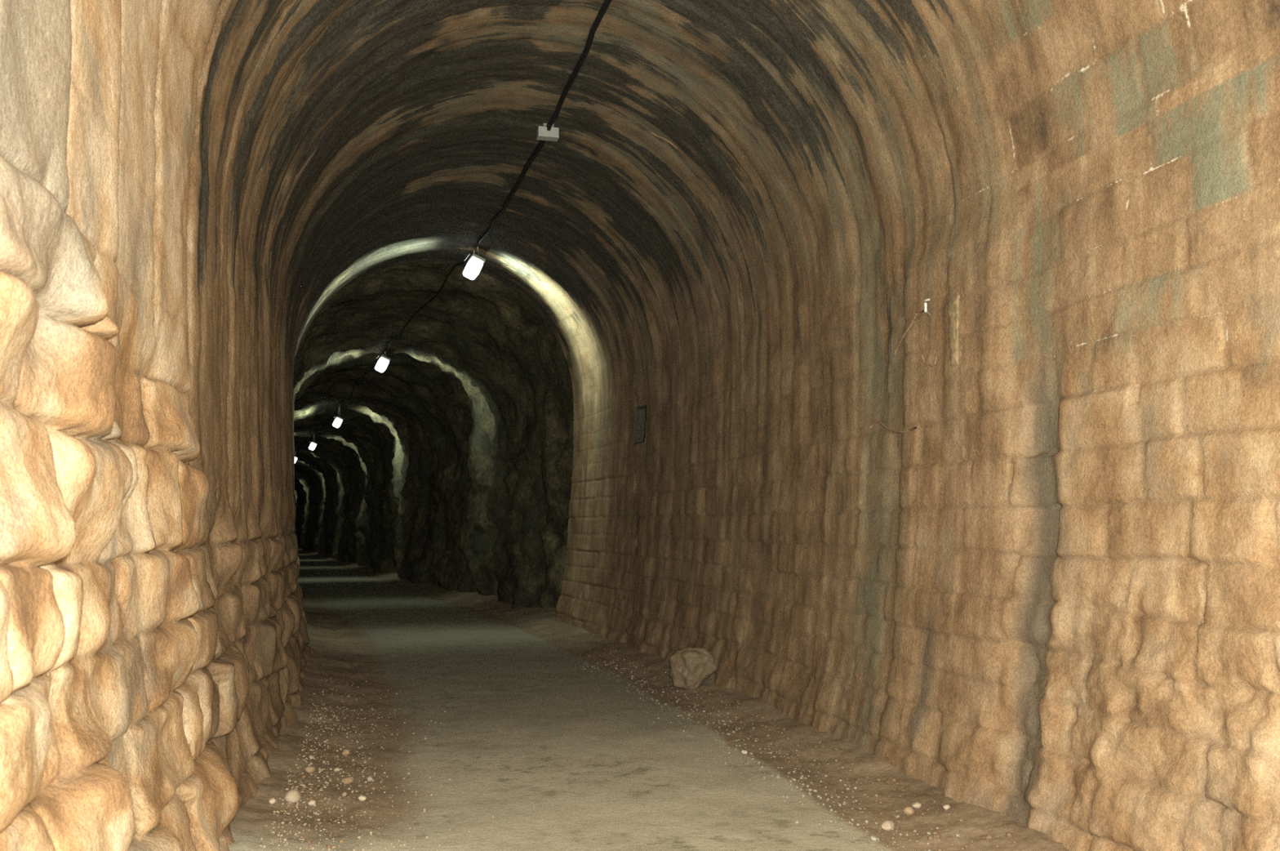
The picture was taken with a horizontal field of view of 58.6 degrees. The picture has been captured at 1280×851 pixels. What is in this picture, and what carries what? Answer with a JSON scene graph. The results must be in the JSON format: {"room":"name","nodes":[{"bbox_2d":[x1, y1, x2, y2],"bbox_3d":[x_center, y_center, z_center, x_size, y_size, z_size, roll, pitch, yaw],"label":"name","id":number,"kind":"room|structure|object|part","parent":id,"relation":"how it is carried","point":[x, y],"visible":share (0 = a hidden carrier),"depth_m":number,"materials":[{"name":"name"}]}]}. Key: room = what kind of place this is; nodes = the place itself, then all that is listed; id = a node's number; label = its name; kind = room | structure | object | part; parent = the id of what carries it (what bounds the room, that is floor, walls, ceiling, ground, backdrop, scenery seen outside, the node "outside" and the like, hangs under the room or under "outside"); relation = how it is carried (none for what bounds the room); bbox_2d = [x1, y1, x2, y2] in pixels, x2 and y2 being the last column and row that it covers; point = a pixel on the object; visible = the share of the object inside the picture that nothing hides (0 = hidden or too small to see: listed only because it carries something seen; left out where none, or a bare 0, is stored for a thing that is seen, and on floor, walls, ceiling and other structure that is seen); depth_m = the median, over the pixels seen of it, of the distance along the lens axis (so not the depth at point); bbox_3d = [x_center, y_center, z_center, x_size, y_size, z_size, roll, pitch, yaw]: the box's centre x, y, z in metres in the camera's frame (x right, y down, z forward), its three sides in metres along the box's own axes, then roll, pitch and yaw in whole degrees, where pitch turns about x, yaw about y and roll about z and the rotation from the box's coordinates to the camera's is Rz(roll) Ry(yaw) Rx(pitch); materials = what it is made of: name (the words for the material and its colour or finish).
{"room":"underground passage","nodes":[
{"label":"underground passage","id":0,"kind":"room"},
{"bbox_2d":[0,0,315,850],"bbox_3d":[-2.395,0.465,6.446,0.714,3.820,23.663,1,-5,-14],"label":"wall","id":1,"kind":"structure","parent":0,"point":[154,640],"depth_m":4.27,"materials":[{"name":"stone"}]},
{"bbox_2d":[293,258,573,501],"bbox_3d":[-23.232,1.597,75.417,22.272,6.402,120.447,1,-5,-13],"label":"ceiling","id":2,"kind":"structure","parent":0,"point":[478,366],"depth_m":24.04,"materials":[{"name":"grey stone"}]},
{"bbox_2d":[294,436,312,453],"bbox_3d":[-14.537,0.875,49.108,0.057,0.330,8.804,2,-5,-21],"label":"cable","id":3,"kind":"object","parent":2,"relation":"attached to","point":[312,437],"visible":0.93,"depth_m":48.59,"materials":[{"name":"black rubber"}]},
{"bbox_2d":[308,435,317,450],"bbox_3d":[-12.838,0.593,44.739,0.301,0.761,0.490,2,-5,-20],"label":"lamp","id":4,"kind":"object","parent":2,"relation":"hanging from","point":[313,444],"visible":0.94,"depth_m":44.54,"materials":[{"name":"white glass"}]},
{"bbox_2d":[308,442,316,450],"bbox_3d":[-12.851,0.822,44.709,0.270,0.298,0.420,2,-5,-20],"label":"diffuser","id":5,"kind":"object","parent":4,"relation":"attached to","point":[312,446],"depth_m":44.53,"materials":[{"name":"white"}]},
{"bbox_2d":[313,410,337,433],"bbox_3d":[-11.120,-0.017,40.073,0.056,0.216,9.405,2,-5,-20],"label":"cable","id":6,"kind":"object","parent":2,"relation":"attached to","point":[335,411],"visible":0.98,"depth_m":38.83,"materials":[{"name":"black rubber"}]},
{"bbox_2d":[332,404,343,427],"bbox_3d":[-9.379,-0.303,35.398,0.301,0.741,0.490,2,-5,-20],"label":"lamp","id":7,"kind":"object","parent":2,"relation":"hanging from","point":[337,422],"visible":0.98,"depth_m":35.20,"materials":[{"name":"grey plastic"}]},
{"bbox_2d":[332,417,342,427],"bbox_3d":[-9.392,-0.083,35.370,0.270,0.298,0.420,2,-5,-20],"label":"diffuser","id":8,"kind":"object","parent":7,"relation":"attached to","point":[337,422],"depth_m":35.19,"materials":[{"name":"white"}]},
{"bbox_2d":[337,355,380,405],"bbox_3d":[-7.538,-1.026,30.252,0.058,0.379,10.403,2,-5,-20],"label":"cable","id":9,"kind":"object","parent":2,"relation":"attached to","point":[371,367],"visible":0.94,"depth_m":29.34,"materials":[{"name":"black rubber"}]},
{"bbox_2d":[374,351,391,372],"bbox_3d":[-5.669,-1.418,25.101,0.301,0.475,0.490,2,-5,-20],"label":"lamp","id":10,"kind":"object","parent":2,"relation":"hanging from","point":[383,362],"visible":1,"depth_m":24.91,"materials":[{"name":"grey plastic"}]},
{"bbox_2d":[374,357,389,372],"bbox_3d":[-5.681,-1.331,25.083,0.270,0.298,0.420,2,-5,-20],"label":"diffuser","id":11,"kind":"object","parent":10,"relation":"attached to","point":[382,363],"depth_m":24.90,"materials":[{"name":"white"}]},
{"bbox_2d":[383,254,470,352],"bbox_3d":[-4.123,-2.187,21.504,0.085,0.627,7.323,2,-5,-23],"label":"cable","id":12,"kind":"object","parent":2,"relation":"attached to","point":[468,257],"visible":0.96,"depth_m":20.98,"materials":[{"name":"black rubber"}]},
{"bbox_2d":[294,426,574,608],"bbox_3d":[-21.313,5.563,75.882,18.452,5.547,119.720,1,-5,-13],"label":"wall","id":13,"kind":"structure","parent":0,"point":[494,521],"depth_m":26.44,"materials":[{"name":"stone"}]},
{"bbox_2d":[227,547,1068,850],"bbox_3d":[-21.362,7.075,63.434,22.417,0.243,143.851,1,-5,-13],"label":"floor","id":14,"kind":"structure","parent":0,"point":[585,766],"depth_m":8.33,"materials":[{"name":"grey concrete"}]},
{"bbox_2d":[268,797,275,804],"bbox_3d":[-2.146,2.188,6.645,0.041,0.037,0.055,2,-5,-23],"label":"stone","id":15,"kind":"object","parent":14,"relation":"on","point":[272,800],"visible":1,"depth_m":6.63,"materials":[{"name":"stone"}]},
{"bbox_2d":[283,788,301,803],"bbox_3d":[-2.060,2.194,6.747,0.104,0.081,0.096,4,-6,-39],"label":"stone","id":16,"kind":"object","parent":14,"relation":"on","point":[293,795],"visible":1,"depth_m":6.71,"materials":[{"name":"stone"}]},
{"bbox_2d":[304,765,315,773],"bbox_3d":[-2.197,2.289,7.583,0.069,0.048,0.067,-4,-6,36],"label":"stone","id":17,"kind":"object","parent":14,"relation":"on","point":[308,769],"visible":1,"depth_m":7.56,"materials":[{"name":"brown stone"}]},
{"bbox_2d":[307,799,315,805],"bbox_3d":[-1.938,2.229,6.727,0.040,0.037,0.050,-2,-5,23],"label":"stone","id":18,"kind":"object","parent":14,"relation":"on","point":[312,802],"visible":1,"depth_m":6.71,"materials":[{"name":"stone"}]},
{"bbox_2d":[333,767,340,771],"bbox_3d":[-2.060,2.337,7.741,0.042,0.027,0.039,-4,-6,36],"label":"stone","id":19,"kind":"object","parent":14,"relation":"on","point":[337,769],"visible":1,"depth_m":7.73,"materials":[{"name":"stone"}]},
{"bbox_2d":[341,791,346,795],"bbox_3d":[-1.833,2.282,7.054,0.038,0.031,0.034,-2,-6,26],"label":"stone","id":20,"kind":"object","parent":14,"relation":"on","point":[344,793],"visible":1,"depth_m":7.04,"materials":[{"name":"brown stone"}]},
{"bbox_2d":[341,748,349,755],"bbox_3d":[-2.168,2.409,8.392,0.058,0.050,0.053,1,-5,-10],"label":"stone","id":21,"kind":"object","parent":14,"relation":"on","point":[345,752],"visible":1,"depth_m":8.38,"materials":[{"name":"brown stone"}]},
{"bbox_2d":[341,776,354,783],"bbox_3d":[-1.904,2.317,7.442,0.076,0.050,0.079,0,-5,4],"label":"stone","id":22,"kind":"object","parent":14,"relation":"on","point":[348,780],"visible":1,"depth_m":7.41,"materials":[{"name":"brown stone"}]},
{"bbox_2d":[357,795,366,800],"bbox_3d":[-1.697,2.276,6.960,0.050,0.032,0.044,-1,-5,11],"label":"stone","id":23,"kind":"object","parent":14,"relation":"on","point":[362,797],"visible":1,"depth_m":6.94,"materials":[{"name":"stone"}]},
{"bbox_2d":[367,776,373,781],"bbox_3d":[-1.782,2.331,7.515,0.039,0.034,0.049,2,-5,-25],"label":"stone","id":24,"kind":"object","parent":14,"relation":"on","point":[369,778],"visible":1,"depth_m":7.50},
{"bbox_2d":[257,675,506,850],"bbox_3d":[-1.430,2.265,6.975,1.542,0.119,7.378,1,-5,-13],"label":"gravel","id":25,"kind":"object","parent":14,"relation":"on","point":[334,715],"visible":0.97,"depth_m":7.17,"materials":[{"name":"gravel"}]},
{"bbox_2d":[669,647,718,688],"bbox_3d":[0.554,2.473,11.614,0.469,0.439,0.382,2,-5,-21],"label":"stone","id":26,"kind":"object","parent":14,"relation":"on","point":[689,666],"visible":0.98,"depth_m":11.49,"materials":[{"name":"beige stone"}]},
{"bbox_2d":[580,657,959,850],"bbox_3d":[0.663,2.479,9.229,0.904,0.087,10.080,1,-5,-14],"label":"gravel","id":27,"kind":"object","parent":14,"relation":"on","point":[615,667],"visible":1,"depth_m":7.62,"materials":[{"name":"gravel"}]},
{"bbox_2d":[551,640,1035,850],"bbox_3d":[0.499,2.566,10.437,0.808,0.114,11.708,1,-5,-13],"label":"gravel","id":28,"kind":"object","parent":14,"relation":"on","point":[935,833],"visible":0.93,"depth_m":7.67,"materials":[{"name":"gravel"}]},
{"bbox_2d":[870,835,877,840],"bbox_3d":[1.268,2.237,6.178,0.040,0.029,0.042,0,-5,-3],"label":"stone","id":29,"kind":"object","parent":14,"relation":"on","point":[873,837],"visible":1,"depth_m":6.17,"materials":[{"name":"beige stone"}]},
{"bbox_2d":[880,819,894,830],"bbox_3d":[1.397,2.249,6.413,0.074,0.053,0.084,-5,-7,45],"label":"stone","id":30,"kind":"object","parent":14,"relation":"on","point":[887,824],"visible":1,"depth_m":6.39,"materials":[{"name":"stone"}]},
{"bbox_2d":[902,805,914,814],"bbox_3d":[1.559,2.232,6.601,0.067,0.049,0.062,4,-6,-40],"label":"stone","id":31,"kind":"object","parent":14,"relation":"on","point":[908,810],"visible":1,"depth_m":6.58,"materials":[{"name":"brown stone"}]},
{"bbox_2d":[911,801,921,808],"bbox_3d":[1.627,2.233,6.700,0.061,0.036,0.050,-1,-5,15],"label":"stone","id":32,"kind":"object","parent":14,"relation":"on","point":[916,805],"visible":1,"depth_m":6.68,"materials":[{"name":"stone"}]},
{"bbox_2d":[942,804,950,809],"bbox_3d":[1.763,2.196,6.557,0.040,0.032,0.045,-3,-6,33],"label":"stone","id":33,"kind":"object","parent":14,"relation":"on","point":[946,806],"visible":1,"depth_m":6.54,"materials":[{"name":"stone"}]},
{"bbox_2d":[128,0,1279,405],"bbox_3d":[-0.478,-2.560,7.382,5.208,2.369,24.137,1,-5,-13],"label":"ceiling","id":34,"kind":"structure","parent":0,"point":[817,142],"depth_m":9.60,"materials":[{"name":"stone"}]},
{"bbox_2d":[462,246,485,279],"bbox_3d":[-2.604,-2.568,17.869,0.301,0.524,0.490,2,-5,-18],"label":"lamp","id":35,"kind":"object","parent":34,"relation":"hanging from","point":[474,264],"visible":0.95,"depth_m":17.67,"materials":[{"name":"grey plastic"}]},
{"bbox_2d":[462,257,483,279],"bbox_3d":[-2.617,-2.456,17.849,0.270,0.298,0.420,2,-5,-18],"label":"diffuser","id":36,"kind":"object","parent":35,"relation":"attached to","point":[473,266],"depth_m":17.67,"materials":[{"name":"white"}]},
{"bbox_2d":[475,140,545,246],"bbox_3d":[-1.736,-2.988,14.979,0.122,0.091,5.375,1,-5,-16],"label":"cable","id":37,"kind":"object","parent":34,"relation":"attached to","point":[540,144],"visible":0.95,"depth_m":14.58,"materials":[{"name":"black rubber"}]},
{"bbox_2d":[536,122,559,141],"bbox_3d":[-0.999,-3.183,12.351,0.232,0.156,0.210,1,-5,-14],"label":"junction box","id":38,"kind":"object","parent":34,"relation":"attached to","point":[544,132],"visible":0.99,"depth_m":12.30,"materials":[{"name":"grey plastic"}]},
{"bbox_3d":[-0.999,-3.111,12.345,0.232,0.012,0.137,1,-5,-14],"label":"lid","id":39,"kind":"part","parent":38,"relation":"part of","materials":[{"name":"grey plastic"}]},
{"bbox_2d":[546,0,611,127],"bbox_3d":[0.861,-3.922,4.187,0.122,0.102,16.714,1,-5,-13],"label":"cable","id":40,"kind":"object","parent":34,"relation":"attached to","point":[606,4],"visible":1,"depth_m":10.45,"materials":[{"name":"black rubber"}]},
{"bbox_2d":[650,131,677,149],"bbox_3d":[0.242,-2.865,11.448,0.275,0.194,0.046,-1,-5,10],"label":"wire","id":41,"kind":"object","parent":34,"relation":"attached to","point":[651,132],"visible":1,"depth_m":11.43,"materials":[{"name":"metal"}]},
{"bbox_2d":[554,52,1279,850],"bbox_3d":[1.808,0.567,7.624,1.275,3.820,24.138,1,-5,-13],"label":"wall","id":42,"kind":"structure","parent":0,"point":[1049,601],"depth_m":6.53,"materials":[{"name":"stone"}]},
{"bbox_2d":[870,420,917,432],"bbox_3d":[1.831,0.006,8.290,0.056,0.139,0.874,1,-5,-8],"label":"wire","id":43,"kind":"object","parent":42,"relation":"attached to","point":[877,421],"visible":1,"depth_m":8.34,"materials":[{"name":"brown metal"}]},
{"bbox_2d":[893,309,924,354],"bbox_3d":[1.889,-0.658,8.087,0.056,0.227,0.570,1,-5,-9],"label":"wire","id":44,"kind":"object","parent":42,"relation":"attached to","point":[922,311],"visible":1,"depth_m":8.01,"materials":[{"name":"brown metal"}]},
{"bbox_2d":[924,297,931,315],"bbox_3d":[1.992,-0.801,7.755,0.084,0.147,0.106,1,-5,-13],"label":"insulator","id":45,"kind":"object","parent":42,"relation":"attached to","point":[928,299],"visible":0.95,"depth_m":7.78,"materials":[{"name":"white ceramic"}]},
{"bbox_2d":[921,355,937,366],"bbox_3d":[1.949,-0.442,7.686,0.020,0.097,0.213,1,-5,-13],"label":"hook","id":46,"kind":"object","parent":42,"relation":"attached to","point":[925,362],"visible":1,"depth_m":7.66,"materials":[{"name":"metal"}]},
{"bbox_2d":[946,294,959,366],"bbox_3d":[2.052,-0.623,7.452,0.071,0.519,0.324,-1,-5,6],"label":"strip","id":47,"kind":"object","parent":42,"relation":"attached to","point":[953,309],"visible":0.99,"depth_m":7.35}
]}

